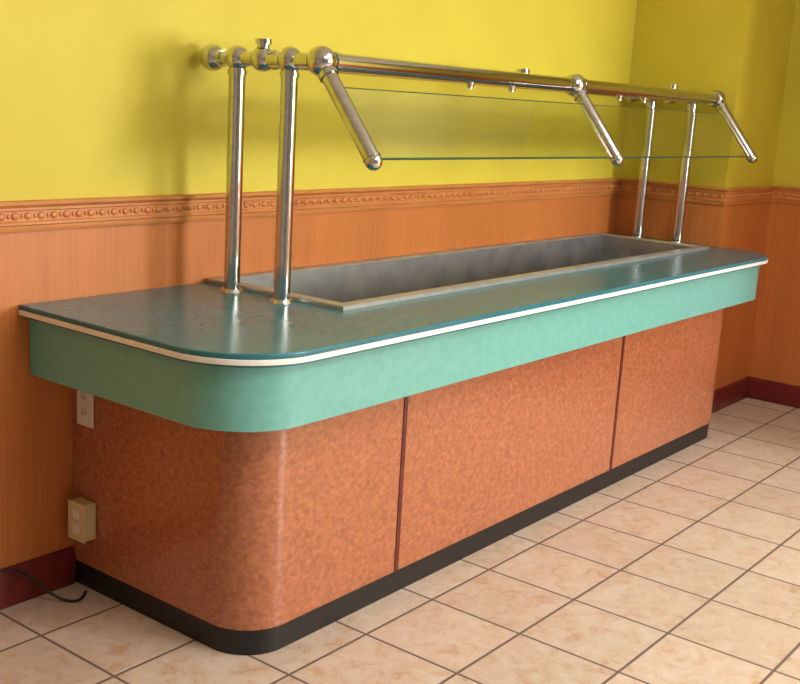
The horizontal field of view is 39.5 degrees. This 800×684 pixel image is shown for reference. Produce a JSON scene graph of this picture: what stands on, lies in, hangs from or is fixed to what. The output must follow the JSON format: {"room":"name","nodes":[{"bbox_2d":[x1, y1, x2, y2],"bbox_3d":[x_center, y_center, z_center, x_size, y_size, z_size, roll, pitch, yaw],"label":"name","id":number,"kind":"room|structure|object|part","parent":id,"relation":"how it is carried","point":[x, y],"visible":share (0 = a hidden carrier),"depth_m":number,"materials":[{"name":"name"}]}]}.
{"room":"eatery","nodes":[
{"label":"eatery","id":0,"kind":"room"},
{"bbox_2d":[0,0,636,568],"bbox_3d":[-0.765,-0.744,3.255,0.100,2.900,7.486,13,15,36],"label":"wall","id":1,"kind":"structure","parent":0,"point":[99,98],"depth_m":3.39,"materials":[{"name":"paint"}]},
{"bbox_2d":[0,546,74,609],"bbox_3d":[-2.005,0.883,1.993,0.014,0.115,3.368,13,15,36],"label":"baseboard","id":2,"kind":"structure","parent":1,"relation":"attached to","point":[55,570],"depth_m":3.20,"materials":[{"name":"red wood"}]},
{"bbox_2d":[0,178,799,233],"bbox_3d":[-0.402,-0.395,3.408,7.639,0.084,2.013,-5,15,-34],"label":"trim","id":3,"kind":"structure","parent":1,"relation":"attached to","point":[33,224],"depth_m":3.91,"materials":[{"name":"brown wood"}]},
{"bbox_2d":[0,398,799,683],"bbox_3d":[1.546,1.252,1.762,6.200,0.100,7.486,13,15,36],"label":"floor","id":4,"kind":"structure","parent":0,"point":[684,568],"depth_m":3.29,"materials":[{"name":"tile"}]},
{"bbox_2d":[0,569,86,602],"bbox_3d":[-1.002,0.684,3.149,0.251,0.128,0.053,-5,15,-34],"label":"power cord","id":5,"kind":"object","parent":4,"relation":"on","point":[1,570],"visible":1,"depth_m":3.17,"materials":[{"name":"black rubber"}]},
{"bbox_2d":[18,38,767,655],"bbox_3d":[0.368,-0.198,4.101,0.862,1.606,3.455,13,15,36],"label":"bar","id":6,"kind":"object","parent":4,"relation":"on","point":[268,458],"visible":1,"depth_m":3.25,"materials":[{"name":"laminate"}]},
{"bbox_2d":[68,497,95,543],"bbox_3d":[-0.916,0.512,3.208,0.076,0.116,0.047,13,15,36],"label":"outlet box","id":7,"kind":"object","parent":6,"relation":"attached to","point":[81,511],"visible":1,"depth_m":3.19,"materials":[{"name":"beige plastic"}]},
{"bbox_2d":[72,509,78,519],"bbox_3d":[-0.929,0.494,3.186,0.028,0.026,0.002,13,15,36],"label":"socket","id":8,"kind":"object","parent":7,"relation":"attached to","point":[75,512],"depth_m":3.18,"materials":[{"name":"white plastic"}]},
{"bbox_2d":[73,524,78,533],"bbox_3d":[-0.931,0.537,3.195,0.028,0.026,0.002,13,15,36],"label":"socket","id":9,"kind":"object","parent":7,"relation":"attached to","point":[75,526],"depth_m":3.19,"materials":[{"name":"white plastic"}]},
{"bbox_2d":[77,390,93,428],"bbox_3d":[-0.895,0.179,3.159,0.072,0.124,0.008,13,15,36],"label":"wall outlet","id":10,"kind":"object","parent":6,"relation":"attached to","point":[85,401],"visible":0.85,"depth_m":3.15,"materials":[{"name":"white plastic"}]},
{"bbox_2d":[81,392,86,402],"bbox_3d":[-0.895,0.158,3.152,0.028,0.026,0.002,13,15,36],"label":"socket","id":11,"kind":"object","parent":10,"relation":"attached to","point":[83,394],"depth_m":3.15,"materials":[{"name":"white plastic"}]},
{"bbox_2d":[81,407,86,417],"bbox_3d":[-0.898,0.201,3.162,0.028,0.026,0.002,13,15,36],"label":"socket","id":12,"kind":"object","parent":10,"relation":"attached to","point":[83,409],"depth_m":3.16,"materials":[{"name":"white plastic"}]},
{"bbox_3d":[-0.493,-0.491,3.318,0.049,0.690,0.049,13,15,36],"label":"post","id":13,"kind":"part","parent":6,"relation":"part of","materials":[{"name":"silver metal"}]},
{"bbox_3d":[-0.390,-0.845,3.177,0.036,0.012,0.036,13,15,36],"label":"knob","id":14,"kind":"part","parent":6,"relation":"part of","materials":[{"name":"silver metal"}]},
{"bbox_3d":[-0.328,-0.454,3.194,0.049,0.690,0.049,13,15,36],"label":"post","id":15,"kind":"part","parent":6,"relation":"part of","materials":[{"name":"silver metal"}]},
{"bbox_3d":[-0.143,-0.627,3.018,0.240,0.286,0.047,13,15,36],"label":"arm","id":16,"kind":"part","parent":6,"relation":"part of","materials":[{"name":"silver metal"}]},
{"bbox_2d":[19,233,767,359],"bbox_3d":[0.371,-0.247,4.091,0.860,0.014,3.452,13,15,36],"label":"countertop","id":17,"kind":"structure","parent":6,"relation":"on","point":[199,319],"depth_m":3.11,"materials":[{"name":"teal laminate"}]},
{"bbox_2d":[240,235,689,302],"bbox_3d":[0.411,-0.224,4.388,0.486,0.194,2.525,13,15,36],"label":"basin","id":18,"kind":"object","parent":6,"relation":"in","point":[351,282],"depth_m":4.48,"materials":[{"name":"silver metal"}]},
{"bbox_3d":[0.454,-0.991,4.252,0.045,0.045,2.748,13,15,36],"label":"rail","id":19,"kind":"part","parent":6,"relation":"part of","materials":[{"name":"silver metal"}]},
{"bbox_3d":[0.630,-0.952,4.119,0.051,0.051,2.748,13,15,36],"label":"rail","id":20,"kind":"part","parent":6,"relation":"part of","materials":[{"name":"silver metal"}]},
{"bbox_3d":[0.720,-0.774,4.077,0.147,0.184,2.696,13,15,36],"label":"glass panel","id":21,"kind":"part","parent":6,"relation":"part of","materials":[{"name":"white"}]},
{"bbox_3d":[0.724,-0.813,4.113,0.240,0.286,0.047,13,15,36],"label":"arm","id":22,"kind":"part","parent":6,"relation":"part of","materials":[{"name":"silver metal"}]},
{"bbox_3d":[1.199,-0.853,5.453,0.049,0.690,0.049,13,15,36],"label":"post","id":23,"kind":"part","parent":6,"relation":"part of","materials":[{"name":"silver metal"}]},
{"bbox_3d":[1.364,-0.817,5.329,0.049,0.690,0.049,13,15,36],"label":"post","id":24,"kind":"part","parent":6,"relation":"part of","materials":[{"name":"silver metal"}]},
{"bbox_3d":[1.549,-0.990,5.153,0.240,0.286,0.047,13,15,36],"label":"arm","id":25,"kind":"part","parent":6,"relation":"part of","materials":[{"name":"silver metal"}]},
{"bbox_2d":[614,0,795,389],"bbox_3d":[1.542,-1.126,5.645,0.557,2.900,0.631,13,15,36],"label":"wall column","id":26,"kind":"structure","parent":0,"point":[740,49],"depth_m":5.42,"materials":[{"name":"paint"}]},
{"bbox_2d":[748,0,799,385],"bbox_3d":[4.125,-0.650,4.149,5.443,2.900,0.100,13,15,36],"label":"wall","id":27,"kind":"structure","parent":0,"point":[775,351],"depth_m":5.81,"materials":[{"name":"paint"}]},
{"bbox_2d":[711,376,799,413],"bbox_3d":[2.179,0.346,5.611,2.434,0.115,0.611,7,13,17],"label":"baseboard","id":28,"kind":"structure","parent":27,"relation":"attached to","point":[784,394],"depth_m":5.89,"materials":[{"name":"red wood"}]}
]}

